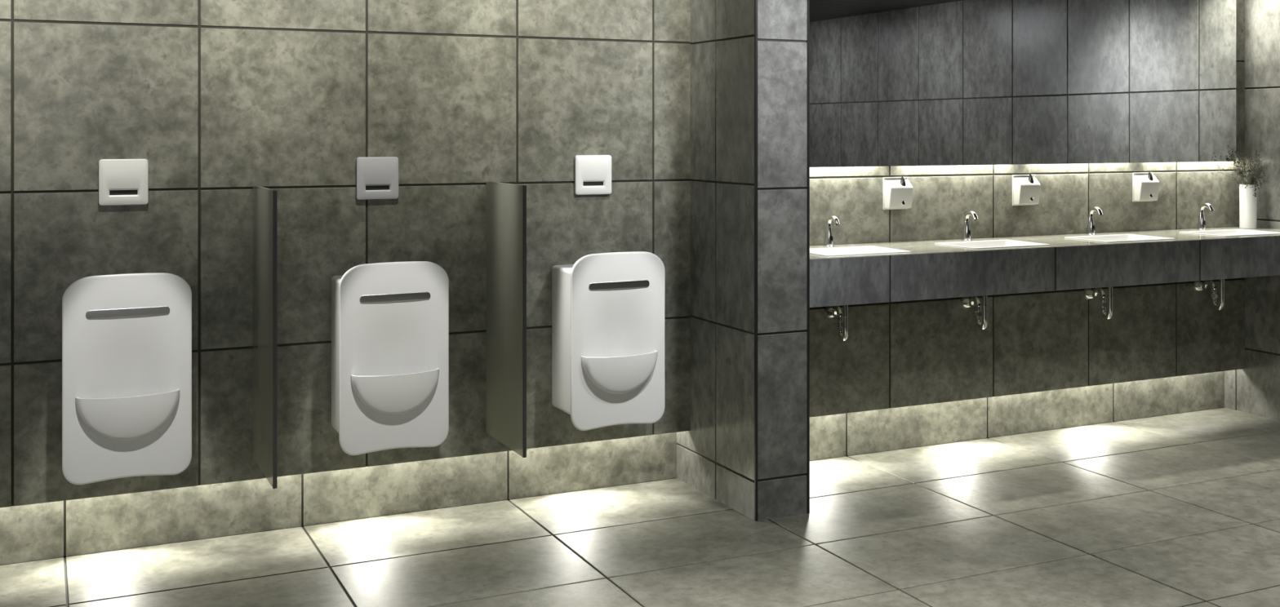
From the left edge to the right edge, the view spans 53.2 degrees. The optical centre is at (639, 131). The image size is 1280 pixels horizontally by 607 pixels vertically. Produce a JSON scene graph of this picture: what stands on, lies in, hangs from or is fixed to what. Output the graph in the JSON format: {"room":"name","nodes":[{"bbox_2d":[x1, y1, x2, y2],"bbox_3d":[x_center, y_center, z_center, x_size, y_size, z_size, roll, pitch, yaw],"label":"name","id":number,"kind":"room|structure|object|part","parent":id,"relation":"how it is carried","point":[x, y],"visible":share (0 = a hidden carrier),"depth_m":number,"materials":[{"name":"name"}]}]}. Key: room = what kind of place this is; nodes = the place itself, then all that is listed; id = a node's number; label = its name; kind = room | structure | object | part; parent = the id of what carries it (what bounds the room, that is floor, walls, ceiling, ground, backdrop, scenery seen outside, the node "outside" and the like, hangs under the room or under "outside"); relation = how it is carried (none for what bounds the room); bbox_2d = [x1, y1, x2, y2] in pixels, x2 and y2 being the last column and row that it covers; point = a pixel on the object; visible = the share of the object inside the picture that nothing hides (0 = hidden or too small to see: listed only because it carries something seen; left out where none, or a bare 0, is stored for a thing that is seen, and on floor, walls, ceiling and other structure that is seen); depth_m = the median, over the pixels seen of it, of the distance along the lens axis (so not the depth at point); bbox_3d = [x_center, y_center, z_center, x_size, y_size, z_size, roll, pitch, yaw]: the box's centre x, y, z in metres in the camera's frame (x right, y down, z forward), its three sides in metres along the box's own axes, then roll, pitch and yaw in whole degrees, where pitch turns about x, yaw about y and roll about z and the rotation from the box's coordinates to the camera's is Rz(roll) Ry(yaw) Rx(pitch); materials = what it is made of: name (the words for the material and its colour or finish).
{"room":"public restroom","nodes":[
{"label":"public restroom","id":0,"kind":"room"},
{"bbox_2d":[0,0,1244,507],"bbox_3d":[-0.634,0.169,4.935,8.096,2.090,0.276,0,0,-25],"label":"wall","id":1,"kind":"structure","parent":0,"point":[221,99],"depth_m":4.70,"materials":[{"name":"grey tile"}]},
{"bbox_2d":[98,159,148,205],"bbox_3d":[-1.724,0.169,4.264,0.154,0.154,0.015,0,0,-25],"label":"flush plate","id":2,"kind":"object","parent":1,"relation":"attached to","point":[122,182],"visible":1,"depth_m":4.26,"materials":[{"name":"white plastic"}]},
{"bbox_2d":[62,272,191,485],"bbox_3d":[-1.660,0.776,4.127,0.382,0.652,0.318,0,0,-25],"label":"urinal","id":3,"kind":"object","parent":1,"relation":"attached to","point":[126,339],"visible":1,"depth_m":4.02,"materials":[{"name":"white ceramic"}]},
{"bbox_2d":[75,389,179,441],"bbox_3d":[-1.607,0.901,4.013,0.306,0.150,0.066,0,0,-25],"label":"bowl","id":4,"kind":"object","parent":3,"relation":"on","point":[100,415],"depth_m":4.00,"materials":[{"name":"white ceramic"}]},
{"bbox_2d":[253,185,277,488],"bbox_3d":[-1.251,0.661,4.252,0.013,0.947,0.437,0,0,-25],"label":"privacy screen","id":5,"kind":"object","parent":1,"relation":"attached to","point":[264,199],"visible":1,"depth_m":4.20,"materials":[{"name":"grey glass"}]},
{"bbox_2d":[355,156,398,199],"bbox_3d":[-0.951,0.169,4.626,0.154,0.154,0.015,0,0,-25],"label":"flush plate","id":6,"kind":"object","parent":1,"relation":"attached to","point":[376,177],"visible":1,"depth_m":4.62,"materials":[{"name":"grey plastic"}]},
{"bbox_2d":[331,261,448,455],"bbox_3d":[-0.887,0.776,4.489,0.382,0.652,0.318,0,0,-25],"label":"urinal","id":7,"kind":"object","parent":1,"relation":"attached to","point":[390,320],"visible":1,"depth_m":4.39,"materials":[{"name":"white ceramic"}]},
{"bbox_2d":[351,368,439,415],"bbox_3d":[-0.833,0.901,4.375,0.306,0.150,0.066,0,0,-25],"label":"bowl","id":8,"kind":"object","parent":7,"relation":"on","point":[374,391],"depth_m":4.36,"materials":[{"name":"white ceramic"}]},
{"bbox_2d":[485,181,526,457],"bbox_3d":[-0.488,0.661,4.625,0.013,0.947,0.409,0,0,-25],"label":"privacy screen","id":9,"kind":"object","parent":1,"relation":"attached to","point":[505,203],"visible":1,"depth_m":4.61,"materials":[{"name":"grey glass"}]},
{"bbox_2d":[574,155,611,195],"bbox_3d":[-0.183,0.169,4.985,0.154,0.154,0.015,0,0,-25],"label":"flush plate","id":10,"kind":"object","parent":1,"relation":"attached to","point":[593,173],"visible":1,"depth_m":4.98,"materials":[{"name":"white plastic"}]},
{"bbox_2d":[551,251,665,431],"bbox_3d":[-0.123,0.776,4.846,0.382,0.652,0.318,0,0,-25],"label":"urinal","id":11,"kind":"object","parent":1,"relation":"attached to","point":[608,369],"visible":1,"depth_m":4.76,"materials":[{"name":"white ceramic"}]},
{"bbox_2d":[581,351,657,394],"bbox_3d":[-0.069,0.901,4.732,0.306,0.150,0.066,0,0,-25],"label":"bowl","id":12,"kind":"object","parent":11,"relation":"on","point":[602,372],"depth_m":4.71,"materials":[{"name":"white ceramic"}]},
{"bbox_2d":[0,371,1224,565],"bbox_3d":[-0.655,1.296,4.981,8.096,0.281,0.129,0,0,-25],"label":"baseboard","id":13,"kind":"structure","parent":1,"relation":"attached to","point":[75,527],"depth_m":4.93,"materials":[{"name":"grey tile"}]},
{"bbox_2d":[823,305,848,342],"bbox_3d":[0.823,0.733,5.357,0.058,0.279,0.221,0,0,-7],"label":"trap","id":14,"kind":"object","parent":1,"relation":"attached to","point":[830,313],"visible":0.88,"depth_m":5.31,"materials":[{"name":"silver metal"}]},
{"bbox_3d":[0.829,0.765,5.387,0.035,0.070,0.148,0,0,-10],"label":"wall arm","id":15,"kind":"part","parent":14,"relation":"part of","materials":[{"name":"silver metal"}]},
{"bbox_2d":[883,176,913,209],"bbox_3d":[1.130,0.269,5.580,0.132,0.145,0.052,0,0,-25],"label":"soap dispenser","id":16,"kind":"object","parent":1,"relation":"attached to","point":[897,191],"visible":1,"depth_m":5.57,"materials":[{"name":"grey plastic"}]},
{"bbox_2d":[960,295,988,330],"bbox_3d":[1.481,0.733,5.665,0.058,0.279,0.221,0,0,-7],"label":"trap","id":17,"kind":"object","parent":1,"relation":"attached to","point":[966,303],"visible":0.9,"depth_m":5.62,"materials":[{"name":"silver metal"}]},
{"bbox_3d":[1.487,0.765,5.695,0.035,0.070,0.148,0,0,-10],"label":"wall arm","id":18,"kind":"part","parent":17,"relation":"part of","materials":[{"name":"silver metal"}]},
{"bbox_2d":[809,0,1235,167],"bbox_3d":[1.703,-0.321,5.838,2.808,0.941,0.069,0,0,-25],"label":"wall mirror","id":19,"kind":"object","parent":1,"relation":"attached to","point":[893,82],"visible":0.76,"depth_m":5.82,"materials":[{"name":"grey mirror"}]},
{"bbox_2d":[1012,173,1040,205],"bbox_3d":[1.783,0.269,5.885,0.132,0.145,0.052,0,0,-25],"label":"soap dispenser","id":20,"kind":"object","parent":1,"relation":"attached to","point":[1025,188],"visible":1,"depth_m":5.87,"materials":[{"name":"grey plastic"}]},
{"bbox_2d":[809,226,1279,307],"bbox_3d":[1.855,0.577,5.681,2.955,0.184,0.478,0,0,-25],"label":"countertop","id":21,"kind":"structure","parent":1,"relation":"attached to","point":[931,271],"depth_m":5.36,"materials":[{"name":"stone"}]},
{"bbox_2d":[823,215,839,247],"bbox_3d":[0.806,0.418,5.354,0.047,0.134,0.095,0,0,-25],"label":"tap","id":22,"kind":"object","parent":21,"relation":"on","point":[828,241],"visible":1,"depth_m":5.36,"materials":[{"name":"silver metal"}]},
{"bbox_3d":[0.808,0.377,5.347,0.022,0.052,0.081,0,0,-25],"label":"spout","id":23,"kind":"part","parent":22,"relation":"part of","materials":[{"name":"silver metal"}]},
{"bbox_2d":[809,245,911,256],"bbox_3d":[0.851,0.527,5.169,0.409,0.092,0.273,0,0,-25],"label":"basin","id":24,"kind":"object","parent":21,"relation":"in","point":[865,250],"visible":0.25,"depth_m":5.28,"materials":[{"name":"white ceramic"}]},
{"bbox_2d":[960,210,977,240],"bbox_3d":[1.464,0.418,5.662,0.047,0.134,0.095,0,0,-25],"label":"tap","id":25,"kind":"object","parent":21,"relation":"on","point":[966,231],"visible":1,"depth_m":5.67,"materials":[{"name":"silver metal"}]},
{"bbox_3d":[1.467,0.377,5.655,0.022,0.052,0.081,0,0,-25],"label":"spout","id":26,"kind":"part","parent":25,"relation":"part of","materials":[{"name":"silver metal"}]},
{"bbox_2d":[934,240,1049,248],"bbox_3d":[1.510,0.527,5.477,0.409,0.092,0.273,0,0,-25],"label":"basin","id":27,"kind":"object","parent":21,"relation":"in","point":[989,243],"visible":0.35,"depth_m":5.59,"materials":[{"name":"white ceramic"}]},
{"bbox_2d":[1085,206,1102,235],"bbox_3d":[2.126,0.418,5.972,0.047,0.134,0.095,0,0,-25],"label":"tap","id":28,"kind":"object","parent":21,"relation":"on","point":[1091,224],"visible":1,"depth_m":5.98,"materials":[{"name":"silver metal"}]},
{"bbox_3d":[2.129,0.377,5.965,0.022,0.052,0.081,0,0,-25],"label":"spout","id":29,"kind":"part","parent":28,"relation":"part of","materials":[{"name":"silver metal"}]},
{"bbox_2d":[1064,234,1175,242],"bbox_3d":[2.172,0.527,5.787,0.409,0.092,0.273,0,0,-25],"label":"basin","id":30,"kind":"object","parent":21,"relation":"in","point":[1114,237],"visible":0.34,"depth_m":5.90,"materials":[{"name":"white ceramic"}]},
{"bbox_2d":[1196,203,1213,230],"bbox_3d":[2.780,0.418,6.278,0.047,0.134,0.095,0,0,-25],"label":"tap","id":31,"kind":"object","parent":21,"relation":"on","point":[1202,223],"visible":0.99,"depth_m":6.29,"materials":[{"name":"silver metal"}]},
{"bbox_3d":[2.783,0.377,6.272,0.022,0.052,0.081,0,0,-25],"label":"spout","id":32,"kind":"part","parent":31,"relation":"part of","materials":[{"name":"silver metal"}]},
{"bbox_2d":[1179,229,1279,236],"bbox_3d":[2.826,0.527,6.093,0.409,0.092,0.273,0,0,-25],"label":"basin","id":33,"kind":"object","parent":21,"relation":"in","point":[1222,233],"visible":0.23,"depth_m":6.21,"materials":[{"name":"white ceramic"}]},
{"bbox_2d":[1239,184,1257,228],"bbox_3d":[3.046,0.376,6.398,0.079,0.220,0.079,0,0,-25],"label":"vase","id":34,"kind":"object","parent":21,"relation":"on","point":[1247,202],"visible":0.97,"depth_m":6.37,"materials":[{"name":"white ceramic"}]},
{"bbox_2d":[1214,146,1270,197],"bbox_3d":[3.007,0.194,6.357,0.286,0.268,0.190,0,0,-25],"label":"dried plant","id":35,"kind":"object","parent":34,"relation":"in","point":[1242,171],"visible":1,"depth_m":6.37,"materials":[{"name":"grey plant"}]},
{"bbox_3d":[3.038,0.232,6.394,0.047,0.168,0.100,0,0,-41],"label":"stem","id":36,"kind":"part","parent":35,"relation":"part of","materials":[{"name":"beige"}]},
{"bbox_2d":[1082,286,1114,319],"bbox_3d":[2.143,0.733,5.976,0.058,0.279,0.221,0,0,-7],"label":"trap","id":37,"kind":"object","parent":1,"relation":"attached to","point":[1088,294],"visible":0.89,"depth_m":5.93,"materials":[{"name":"silver metal"}]},
{"bbox_3d":[2.150,0.765,6.005,0.035,0.070,0.148,0,0,-10],"label":"wall arm","id":38,"kind":"part","parent":37,"relation":"part of","materials":[{"name":"silver metal"}]},
{"bbox_2d":[1132,172,1159,201],"bbox_3d":[2.460,0.269,6.202,0.132,0.145,0.052,0,0,-25],"label":"soap dispenser","id":39,"kind":"object","parent":1,"relation":"attached to","point":[1145,186],"visible":1,"depth_m":6.19,"materials":[{"name":"grey plastic"}]},
{"bbox_2d":[1192,279,1226,311],"bbox_3d":[2.797,0.733,6.282,0.058,0.279,0.221,0,0,-7],"label":"trap","id":40,"kind":"object","parent":1,"relation":"attached to","point":[1197,286],"visible":0.88,"depth_m":6.24,"materials":[{"name":"silver metal"}]},
{"bbox_3d":[2.804,0.765,6.311,0.035,0.070,0.148,0,0,-10],"label":"wall arm","id":41,"kind":"part","parent":40,"relation":"part of","materials":[{"name":"silver metal"}]},
{"bbox_2d":[0,408,1279,606],"bbox_3d":[0.736,1.496,2.008,8.096,0.120,6.693,0,0,-25],"label":"floor","id":42,"kind":"structure","parent":0,"point":[1182,509],"depth_m":4.43,"materials":[{"name":"tile"}]},
{"bbox_2d":[676,0,807,520],"bbox_3d":[0.366,0.280,5.102,0.233,2.312,0.774,0,0,-25],"label":"wall","id":43,"kind":"structure","parent":0,"point":[715,458],"depth_m":4.79,"materials":[{"name":"tile"}]},
{"bbox_2d":[754,0,757,521],"bbox_3d":[0.427,0.280,4.706,0.010,2.312,0.012,0,0,-25],"label":"trim","id":44,"kind":"structure","parent":43,"relation":"attached to","point":[755,1],"depth_m":4.70,"materials":[{"name":"black metal"}]},
{"bbox_2d":[806,0,809,514],"bbox_3d":[0.631,0.280,4.802,0.010,2.312,0.012,0,0,-25],"label":"trim","id":45,"kind":"structure","parent":43,"relation":"attached to","point":[808,1],"depth_m":4.80,"materials":[{"name":"black metal"}]},
{"bbox_2d":[1224,0,1279,420],"bbox_3d":[4.465,0.280,3.753,0.138,2.312,6.693,0,0,-25],"label":"wall","id":46,"kind":"structure","parent":0,"point":[1254,389],"depth_m":6.44,"materials":[{"name":"tile"}]}
]}

